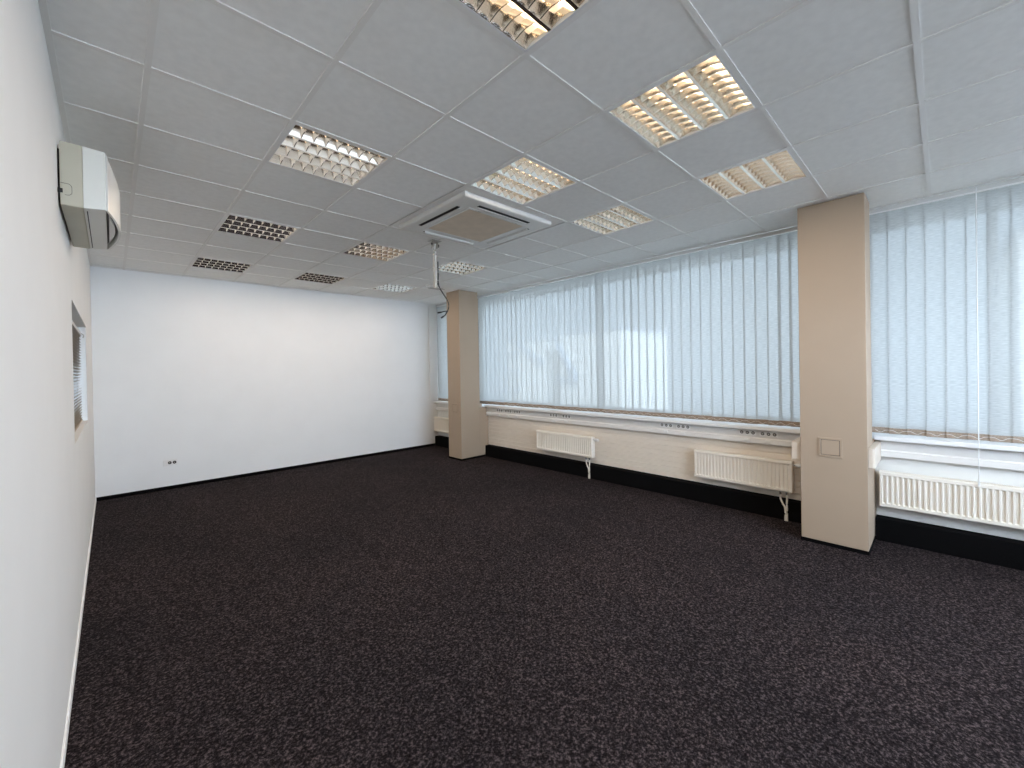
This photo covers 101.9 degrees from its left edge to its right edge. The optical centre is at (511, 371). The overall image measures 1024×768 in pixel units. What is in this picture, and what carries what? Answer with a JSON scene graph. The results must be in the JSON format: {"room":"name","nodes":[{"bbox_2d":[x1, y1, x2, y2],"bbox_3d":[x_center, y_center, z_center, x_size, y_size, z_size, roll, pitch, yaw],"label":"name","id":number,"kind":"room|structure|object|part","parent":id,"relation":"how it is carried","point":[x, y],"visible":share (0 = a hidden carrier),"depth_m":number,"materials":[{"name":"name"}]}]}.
{"room":"empty office room","nodes":[
{"label":"empty office room","id":0,"kind":"room"},
{"bbox_2d":[0,0,94,767],"bbox_3d":[-1.834,-0.033,1.569,0.120,3.251,10.004,-1,0,-44],"label":"wall","id":1,"kind":"structure","parent":0,"point":[47,466],"depth_m":1.31,"materials":[{"name":"white paint"}]},
{"bbox_2d":[60,498,95,767],"bbox_3d":[-1.755,1.567,1.619,0.008,0.050,9.992,-1,0,-44],"label":"baseboard","id":2,"kind":"structure","parent":1,"relation":"attached to","point":[65,739],"depth_m":2.20,"materials":[{"name":"white paint"}]},
{"bbox_2d":[72,300,85,408],"bbox_3d":[-3.445,0.013,3.249,0.119,0.898,1.942,-1,0,-44],"label":"window","id":3,"kind":"structure","parent":1,"relation":"in","point":[76,379],"depth_m":3.90,"materials":[{"name":"white"}]},
{"bbox_3d":[-3.468,0.017,3.227,0.055,0.890,1.940,-1,0,-44],"label":"frame","id":4,"kind":"part","parent":3,"relation":"part of","materials":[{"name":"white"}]},
{"bbox_2d":[72,321,83,430],"bbox_3d":[-3.402,0.041,3.242,0.047,0.816,1.810,-1,0,-44],"label":"blind","id":5,"kind":"object","parent":3,"relation":"attached to","point":[76,333],"visible":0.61,"depth_m":3.46,"materials":[{"name":"white"}]},
{"bbox_3d":[-3.416,-0.354,3.232,0.026,0.026,1.810,-1,0,-44],"label":"head rail","id":6,"kind":"part","parent":5,"relation":"part of","materials":[{"name":"white metal"}]},
{"bbox_2d":[57,141,120,249],"bbox_3d":[-2.406,-0.953,2.390,0.224,0.308,0.914,-1,0,-44],"label":"air conditioner","id":7,"kind":"object","parent":1,"relation":"attached to","point":[88,197],"visible":1,"depth_m":2.09,"materials":[{"name":"white plastic"}]},
{"bbox_3d":[-2.486,-0.952,2.316,0.008,0.247,0.850,-1,0,-44],"label":"mounting plate","id":8,"kind":"part","parent":7,"relation":"part of","materials":[{"name":"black plastic"}]},
{"bbox_2d":[90,266,440,497],"bbox_3d":[-3.326,-0.040,7.182,5.821,3.251,0.150,-1,0,-44],"label":"wall","id":9,"kind":"structure","parent":0,"point":[217,378],"depth_m":6.32,"materials":[{"name":"white paint"}]},
{"bbox_2d":[163,459,176,466],"bbox_3d":[-4.706,1.256,5.725,0.152,0.082,0.012,-1,0,-44],"label":"wall outlet","id":10,"kind":"object","parent":9,"relation":"attached to","point":[172,461],"visible":1,"depth_m":5.72,"materials":[{"name":"white plastic"}]},
{"bbox_2d":[96,443,434,500],"bbox_3d":[-3.418,1.567,6.963,5.031,0.045,0.012,-1,0,-44],"label":"baseboard","id":11,"kind":"structure","parent":9,"relation":"attached to","point":[433,444],"depth_m":6.33,"materials":[{"name":"black plastic"}]},
{"bbox_2d":[428,306,435,399],"bbox_3d":[-1.663,-0.383,8.670,0.150,1.940,0.020,-1,0,-44],"label":"trim","id":12,"kind":"structure","parent":9,"relation":"attached to","point":[431,310],"depth_m":8.66,"materials":[{"name":"white paint"}]},
{"bbox_2d":[446,290,489,458],"bbox_3d":[-0.780,0.048,7.532,0.672,2.921,0.373,-1,0,-44],"label":"wall column","id":13,"kind":"structure","parent":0,"point":[468,428],"depth_m":7.31,"materials":[{"name":"beige paint"}]},
{"bbox_2d":[452,403,457,412],"bbox_3d":[-1.007,0.647,7.292,0.008,0.166,0.168,-1,0,-44],"label":"cover plate","id":14,"kind":"object","parent":13,"relation":"attached to","point":[454,406],"visible":1,"depth_m":7.29,"materials":[{"name":"beige paint"}]},
{"bbox_3d":[-1.006,0.647,7.293,0.005,0.124,0.124,-1,0,-44],"label":"plate","id":15,"kind":"part","parent":14,"relation":"part of","materials":[{"name":"beige paint"}]},
{"bbox_2d":[449,454,484,460],"bbox_3d":[-0.813,1.525,7.484,0.516,0.030,0.381,-1,0,-44],"label":"baseboard","id":16,"kind":"structure","parent":13,"relation":"attached to","point":[484,454],"depth_m":7.32,"materials":[{"name":"black plastic"}]},
{"bbox_2d":[38,0,1023,304],"bbox_3d":[0.065,-1.414,3.414,5.221,0.022,10.004,-1,0,-44],"label":"ceiling","id":17,"kind":"structure","parent":0,"point":[187,103],"depth_m":2.28,"materials":[{"name":"tile"}]},
{"bbox_2d":[191,257,252,272],"bbox_3d":[-3.696,-1.397,5.299,0.575,0.098,0.575,-1,0,-44],"label":"ceiling light","id":18,"kind":"object","parent":17,"relation":"attached to","point":[199,262],"visible":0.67,"depth_m":5.33,"materials":[{"name":"white metal"}]},
{"bbox_2d":[217,214,298,242],"bbox_3d":[-2.447,-1.411,4.003,0.575,0.098,0.575,-1,0,-44],"label":"ceiling light","id":19,"kind":"object","parent":17,"relation":"attached to","point":[232,224],"visible":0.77,"depth_m":4.03,"materials":[{"name":"white metal"}]},
{"bbox_2d":[294,272,345,283],"bbox_3d":[-2.832,-1.417,6.132,0.575,0.098,0.575,-1,0,-44],"label":"ceiling light","id":20,"kind":"object","parent":17,"relation":"attached to","point":[312,277],"visible":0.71,"depth_m":6.17,"materials":[{"name":"white metal"}]},
{"bbox_2d":[267,123,389,186],"bbox_3d":[-1.198,-1.425,2.707,0.575,0.098,0.575,-1,0,-44],"label":"ceiling light","id":21,"kind":"object","parent":17,"relation":"attached to","point":[303,149],"visible":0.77,"depth_m":2.72,"materials":[{"name":"white metal"}]},
{"bbox_2d":[342,242,408,260],"bbox_3d":[-1.583,-1.431,4.836,0.575,0.098,0.575,-1,0,-44],"label":"ceiling light","id":22,"kind":"object","parent":17,"relation":"attached to","point":[366,250],"visible":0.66,"depth_m":4.87,"materials":[{"name":"white metal"}]},
{"bbox_2d":[372,284,416,292],"bbox_3d":[-1.968,-1.437,6.965,0.575,0.098,0.575,-1,0,-44],"label":"ceiling light","id":23,"kind":"object","parent":17,"relation":"attached to","point":[386,287],"visible":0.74,"depth_m":7.00,"materials":[{"name":"white metal"}]},
{"bbox_2d":[425,239,444,289],"bbox_3d":[-0.829,-1.139,4.442,0.246,0.508,0.110,-1,0,-44],"label":"pole","id":24,"kind":"object","parent":17,"relation":"hanging from","point":[434,243],"visible":0.98,"depth_m":4.43,"materials":[{"name":"white metal"}]},
{"bbox_2d":[437,262,448,318],"bbox_3d":[-0.737,-0.870,4.449,0.130,0.610,0.017,-1,0,0],"label":"cable","id":25,"kind":"object","parent":24,"relation":"hanging from","point":[437,262],"visible":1,"depth_m":4.44,"materials":[{"name":"black plastic"}]},
{"bbox_2d":[436,303,447,400],"bbox_3d":[-1.154,-0.396,8.322,0.043,2.007,1.190,-1,0,-44],"label":"vertical blind","id":26,"kind":"object","parent":17,"relation":"hanging from","point":[441,323],"visible":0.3,"depth_m":8.62,"materials":[{"name":"white fabric"}]},
{"bbox_2d":[431,261,486,274],"bbox_3d":[-0.719,-1.452,5.668,0.575,0.098,0.575,-1,0,-44],"label":"ceiling light","id":27,"kind":"object","parent":17,"relation":"attached to","point":[455,267],"visible":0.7,"depth_m":5.70,"materials":[{"name":"white metal"}]},
{"bbox_2d":[400,191,550,247],"bbox_3d":[-0.349,-1.376,3.931,1.016,0.052,1.016,-1,0,-44],"label":"air conditioner","id":28,"kind":"object","parent":17,"relation":"attached to","point":[467,218],"depth_m":3.81,"materials":[{"name":"white plastic"}]},
{"bbox_2d":[428,209,521,241],"bbox_3d":[-0.349,-1.372,3.932,0.635,0.018,0.635,-1,0,-44],"label":"ceiling vent","id":29,"kind":"object","parent":28,"relation":"in","point":[474,225],"depth_m":3.90,"materials":[{"name":"white plastic"}]},
{"bbox_3d":[-0.349,-1.370,3.932,0.686,0.018,0.686,-1,0,-44],"label":"intake frame","id":30,"kind":"part","parent":28,"relation":"part of","materials":[{"name":"white plastic"}]},
{"bbox_2d":[455,0,591,52],"bbox_3d":[0.051,-1.440,1.411,0.575,0.098,0.575,-1,0,-44],"label":"ceiling light","id":31,"kind":"object","parent":17,"relation":"attached to","point":[524,23],"visible":1,"depth_m":1.66,"materials":[{"name":"white metal"}]},
{"bbox_2d":[490,0,585,43],"bbox_3d":[0.051,-1.445,1.411,0.568,0.088,0.568,-1,0,-44],"label":"louver","id":32,"kind":"object","parent":31,"relation":"on","point":[519,21],"depth_m":1.67,"materials":[{"name":"white metal"}]},
{"bbox_2d":[469,156,577,204],"bbox_3d":[0.082,-1.450,3.108,0.575,0.098,0.575,-1,0,-44],"label":"ceiling light","id":33,"kind":"object","parent":17,"relation":"attached to","point":[523,181],"visible":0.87,"depth_m":3.13,"materials":[{"name":"white metal"}]},
{"bbox_2d":[569,205,654,234],"bbox_3d":[0.946,-1.471,3.940,0.575,0.098,0.575,-1,0,-44],"label":"ceiling light","id":34,"kind":"object","parent":17,"relation":"attached to","point":[621,217],"visible":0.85,"depth_m":3.97,"materials":[{"name":"white metal"}]},
{"bbox_2d":[477,226,799,426],"bbox_3d":[1.171,-0.423,5.910,0.043,2.007,5.202,-1,0,-44],"label":"vertical blind","id":35,"kind":"object","parent":17,"relation":"hanging from","point":[696,333],"visible":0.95,"depth_m":5.17,"materials":[{"name":"white fabric"}]},
{"bbox_3d":[1.137,-1.407,5.923,0.040,0.038,5.140,-1,0,-44],"label":"head rail","id":36,"kind":"part","parent":35,"relation":"part of","materials":[{"name":"white metal"}]},
{"bbox_3d":[1.180,0.556,5.909,0.003,0.022,5.147,-1,0,-44],"label":"bead chain","id":37,"kind":"part","parent":35,"relation":"part of","materials":[{"name":"white plastic"}]},
{"bbox_2d":[607,53,757,148],"bbox_3d":[0.915,-1.460,2.243,0.575,0.098,0.575,-1,0,-44],"label":"ceiling light","id":38,"kind":"object","parent":17,"relation":"attached to","point":[705,95],"visible":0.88,"depth_m":2.24,"materials":[{"name":"white metal"}]},
{"bbox_2d":[627,66,746,144],"bbox_3d":[0.915,-1.465,2.243,0.568,0.088,0.568,-1,0,-44],"label":"louver","id":39,"kind":"object","parent":38,"relation":"on","point":[696,99],"depth_m":2.24,"materials":[{"name":"white metal"}]},
{"bbox_2d":[697,149,807,199],"bbox_3d":[1.779,-1.480,3.076,0.575,0.098,0.575,-1,0,-44],"label":"ceiling light","id":40,"kind":"object","parent":17,"relation":"attached to","point":[781,167],"visible":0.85,"depth_m":3.09,"materials":[{"name":"white metal"}]},
{"bbox_2d":[869,177,1023,485],"bbox_3d":[3.814,-0.286,3.089,0.156,2.340,1.762,-1,0,-44],"label":"vertical blind","id":41,"kind":"object","parent":17,"relation":"hanging from","point":[947,275],"visible":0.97,"depth_m":3.40,"materials":[{"name":"white fabric"}]},
{"bbox_3d":[3.835,-1.438,3.123,0.040,0.038,1.762,-1,0,-44],"label":"head rail","id":42,"kind":"part","parent":41,"relation":"part of","materials":[{"name":"white"}]},
{"bbox_3d":[3.861,0.523,3.126,0.003,0.022,1.706,-1,0,-44],"label":"bead chain","id":43,"kind":"part","parent":41,"relation":"part of","materials":[{"name":"white plastic"}]},
{"bbox_3d":[3.596,-0.270,3.212,0.011,2.315,0.012,-1,0,-44],"label":"control cord","id":44,"kind":"part","parent":41,"relation":"part of","materials":[{"name":"white plastic"}]},
{"bbox_2d":[64,445,1023,767],"bbox_3d":[0.227,1.605,3.536,5.821,0.120,10.304,-1,0,-44],"label":"floor","id":45,"kind":"structure","parent":0,"point":[423,607],"depth_m":2.45,"materials":[{"name":"grey carpet"}]},
{"bbox_2d":[536,430,598,478],"bbox_3d":[0.821,1.222,6.218,0.110,0.591,1.145,-1,0,-44],"label":"radiator","id":46,"kind":"object","parent":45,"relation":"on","point":[565,443],"visible":1,"depth_m":6.14,"materials":[{"name":"white metal"}]},
{"bbox_3d":[0.757,1.077,6.216,0.016,0.295,1.060,-1,0,-44],"label":"panel","id":47,"kind":"part","parent":46,"relation":"part of","materials":[{"name":"white metal"}]},
{"bbox_2d":[539,430,592,437],"bbox_3d":[0.779,0.931,6.240,0.053,0.008,1.056,-1,0,-44],"label":"grille","id":48,"kind":"object","parent":46,"relation":"attached to","point":[540,431],"depth_m":6.21,"materials":[{"name":"white metal"}]},
{"bbox_2d":[694,449,800,520],"bbox_3d":[2.509,1.198,4.466,0.110,0.601,1.050,-1,0,-44],"label":"radiator","id":49,"kind":"object","parent":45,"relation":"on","point":[749,470],"visible":1,"depth_m":4.40,"materials":[{"name":"white metal"}]},
{"bbox_3d":[2.445,1.055,4.465,0.016,0.310,0.965,-1,0,-44],"label":"panel","id":50,"kind":"part","parent":49,"relation":"part of","materials":[{"name":"white metal"}]},
{"bbox_2d":[695,449,793,461],"bbox_3d":[2.467,0.902,4.488,0.053,0.008,0.961,-1,0,-44],"label":"grille","id":51,"kind":"object","parent":49,"relation":"attached to","point":[732,455],"depth_m":4.46,"materials":[{"name":"white metal"}]},
{"bbox_2d":[440,186,1022,540],"bbox_3d":[2.083,-0.124,5.344,0.480,3.251,10.004,-1,0,-44],"label":"wall","id":52,"kind":"structure","parent":0,"point":[873,433],"depth_m":4.05,"materials":[{"name":"white paint"}]},
{"bbox_2d":[435,435,448,447],"bbox_3d":[-1.140,1.443,8.301,0.110,0.195,1.248,-1,0,-44],"label":"baseboard","id":53,"kind":"structure","parent":52,"relation":"attached to","point":[443,441],"depth_m":8.54,"materials":[{"name":"black plastic"}]},
{"bbox_2d":[436,403,447,410],"bbox_3d":[-1.146,0.731,8.291,0.045,0.149,1.235,-1,0,-44],"label":"duct","id":54,"kind":"object","parent":52,"relation":"attached to","point":[442,407],"visible":0.29,"depth_m":8.57,"materials":[{"name":"white plastic"}]},
{"bbox_2d":[438,410,448,436],"bbox_3d":[-1.116,1.065,8.325,0.030,0.540,1.252,-1,0,-44],"label":"panel","id":55,"kind":"object","parent":52,"relation":"attached to","point":[440,413],"visible":0.21,"depth_m":8.62,"materials":[{"name":"white paint"}]},
{"bbox_2d":[434,416,448,433],"bbox_3d":[-1.183,1.091,8.295,0.108,0.302,1.165,-1,0,-44],"label":"radiator","id":56,"kind":"object","parent":55,"relation":"attached to","point":[441,424],"visible":0.46,"depth_m":8.49,"materials":[{"name":"white metal"}]},
{"bbox_2d":[434,401,488,404],"bbox_3d":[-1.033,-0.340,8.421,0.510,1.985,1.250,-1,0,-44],"label":"windowsill","id":57,"kind":"structure","parent":52,"relation":"in","point":[440,402],"depth_m":8.53,"materials":[{"name":"white plastic"}]},
{"bbox_2d":[484,404,799,433],"bbox_3d":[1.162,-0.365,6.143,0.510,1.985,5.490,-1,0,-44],"label":"windowsill","id":58,"kind":"structure","parent":52,"relation":"in","point":[763,427],"depth_m":5.11,"materials":[{"name":"white plastic"}]},
{"bbox_2d":[485,445,800,522],"bbox_3d":[1.251,1.416,5.821,0.110,0.195,4.880,-1,0,-44],"label":"baseboard","id":59,"kind":"structure","parent":52,"relation":"attached to","point":[742,500],"depth_m":5.11,"materials":[{"name":"black plastic"}]},
{"bbox_2d":[486,407,799,446],"bbox_3d":[1.213,0.704,5.843,0.045,0.149,4.811,-1,0,-44],"label":"duct","id":60,"kind":"object","parent":52,"relation":"attached to","point":[784,439],"visible":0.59,"depth_m":5.23,"materials":[{"name":"white plastic"}]},
{"bbox_2d":[549,413,557,420],"bbox_3d":[0.634,0.706,6.408,0.028,0.112,0.170,-1,0,-44],"label":"block","id":61,"kind":"object","parent":60,"relation":"attached to","point":[550,414],"visible":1,"depth_m":6.41,"materials":[{"name":"white plastic"}]},
{"bbox_2d":[562,414,570,421],"bbox_3d":[0.808,0.704,6.228,0.028,0.112,0.170,-1,0,-44],"label":"block","id":62,"kind":"object","parent":60,"relation":"attached to","point":[563,415],"visible":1,"depth_m":6.23,"materials":[{"name":"white plastic"}]},
{"bbox_2d":[660,423,672,432],"bbox_3d":[1.890,0.691,5.105,0.028,0.112,0.170,-1,0,-44],"label":"block","id":63,"kind":"object","parent":60,"relation":"attached to","point":[669,425],"visible":1,"depth_m":5.10,"materials":[{"name":"white plastic"}]},
{"bbox_3d":[1.898,0.661,5.113,0.004,0.052,0.170,-1,0,-44],"label":"plate","id":64,"kind":"part","parent":63,"relation":"part of","materials":[{"name":"white plastic"}]},
{"bbox_2d":[676,424,689,433],"bbox_3d":[2.036,0.690,4.954,0.028,0.112,0.170,-1,0,-44],"label":"block","id":65,"kind":"object","parent":60,"relation":"attached to","point":[680,426],"visible":1,"depth_m":4.96,"materials":[{"name":"white plastic"}]},
{"bbox_3d":[2.044,0.659,4.962,0.004,0.052,0.170,-1,0,-44],"label":"plate","id":66,"kind":"part","parent":65,"relation":"part of","materials":[{"name":"white plastic"}]},
{"bbox_2d":[739,429,755,440],"bbox_3d":[2.518,0.684,4.453,0.028,0.112,0.170,-1,0,-44],"label":"block","id":67,"kind":"object","parent":60,"relation":"attached to","point":[745,432],"visible":1,"depth_m":4.45,"materials":[{"name":"white plastic"}]},
{"bbox_3d":[2.526,0.654,4.461,0.004,0.052,0.170,-1,0,-44],"label":"plate","id":68,"kind":"part","parent":67,"relation":"part of","materials":[{"name":"white plastic"}]},
{"bbox_2d":[759,431,777,442],"bbox_3d":[2.657,0.682,4.309,0.028,0.112,0.170,-1,0,-44],"label":"block","id":69,"kind":"object","parent":60,"relation":"attached to","point":[761,433],"visible":1,"depth_m":4.31,"materials":[{"name":"white plastic"}]},
{"bbox_3d":[2.665,0.652,4.317,0.004,0.052,0.170,-1,0,-44],"label":"plate","id":70,"kind":"part","parent":69,"relation":"part of","materials":[{"name":"white plastic"}]},
{"bbox_2d":[488,416,800,499],"bbox_3d":[1.273,1.038,5.846,0.030,0.540,4.888,-1,0,-44],"label":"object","id":71,"kind":"structure","parent":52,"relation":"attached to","point":[668,455],"depth_m":5.38,"materials":[{"name":"beige paint"}]},
{"bbox_2d":[792,437,880,467],"bbox_3d":[2.908,0.707,3.734,0.465,0.158,0.574,-1,0,-44],"label":"panel","id":72,"kind":"object","parent":52,"relation":"attached to","point":[874,451],"depth_m":3.56,"materials":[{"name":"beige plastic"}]},
{"bbox_3d":[2.733,0.709,3.916,0.465,0.158,0.070,-1,0,-44],"label":"casing","id":73,"kind":"part","parent":72,"relation":"part of","materials":[{"name":"beige plastic"}]},
{"bbox_3d":[3.093,0.705,3.542,0.465,0.158,0.040,-1,0,-44],"label":"casing","id":74,"kind":"part","parent":72,"relation":"part of","materials":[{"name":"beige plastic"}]},
{"bbox_2d":[874,428,1023,451],"bbox_3d":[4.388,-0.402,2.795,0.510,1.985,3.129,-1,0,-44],"label":"window sill","id":75,"kind":"structure","parent":52,"relation":"in","point":[1003,446],"depth_m":3.37,"materials":[{"name":"white plastic"}]},
{"bbox_2d":[875,514,1023,570],"bbox_3d":[4.318,1.381,2.637,0.110,0.195,3.029,-1,0,-44],"label":"baseboard","id":76,"kind":"structure","parent":52,"relation":"attached to","point":[990,549],"depth_m":3.35,"materials":[{"name":"black plastic"}]},
{"bbox_2d":[875,457,1023,540],"bbox_3d":[4.338,1.002,2.664,0.030,0.540,3.033,-1,0,-44],"label":"panel","id":77,"kind":"object","parent":52,"relation":"attached to","point":[962,472],"visible":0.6,"depth_m":3.41,"materials":[{"name":"white paint"}]},
{"bbox_2d":[879,470,1023,529],"bbox_3d":[3.797,1.020,3.127,0.108,0.305,1.550,-1,0,-44],"label":"radiator","id":78,"kind":"object","parent":77,"relation":"attached to","point":[987,503],"visible":1,"depth_m":3.32,"materials":[{"name":"white metal"}]},
{"bbox_2d":[880,470,1023,488],"bbox_3d":[3.786,0.872,3.118,0.053,0.008,1.546,-1,0,-44],"label":"grille","id":79,"kind":"object","parent":78,"relation":"attached to","point":[882,472],"depth_m":3.36,"materials":[{"name":"white metal"}]},
{"bbox_2d":[881,440,1023,471],"bbox_3d":[4.316,0.669,2.622,0.045,0.149,2.978,-1,0,-44],"label":"duct","id":80,"kind":"object","parent":52,"relation":"attached to","point":[996,459],"visible":0.83,"depth_m":3.36,"materials":[{"name":"white plastic"}]},
{"bbox_2d":[797,192,875,551],"bbox_3d":[2.931,0.005,3.743,0.586,2.921,0.458,-1,0,-44],"label":"wall column","id":81,"kind":"structure","parent":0,"point":[838,496],"depth_m":3.52,"materials":[{"name":"beige paint"}]},
{"bbox_2d":[818,437,842,458],"bbox_3d":[2.719,0.651,3.551,0.008,0.166,0.168,-1,0,-44],"label":"cover plate","id":82,"kind":"object","parent":81,"relation":"attached to","point":[827,447],"visible":1,"depth_m":3.55,"materials":[{"name":"beige paint"}]},
{"bbox_3d":[2.719,0.651,3.551,0.005,0.124,0.124,-1,0,-44],"label":"plate","id":83,"kind":"part","parent":82,"relation":"part of","materials":[{"name":"beige paint"}]},
{"bbox_2d":[801,536,874,555],"bbox_3d":[2.898,1.482,3.695,0.430,0.030,0.466,-1,0,-44],"label":"baseboard","id":84,"kind":"structure","parent":81,"relation":"attached to","point":[802,537],"depth_m":3.53,"materials":[{"name":"black plastic"}]}
]}

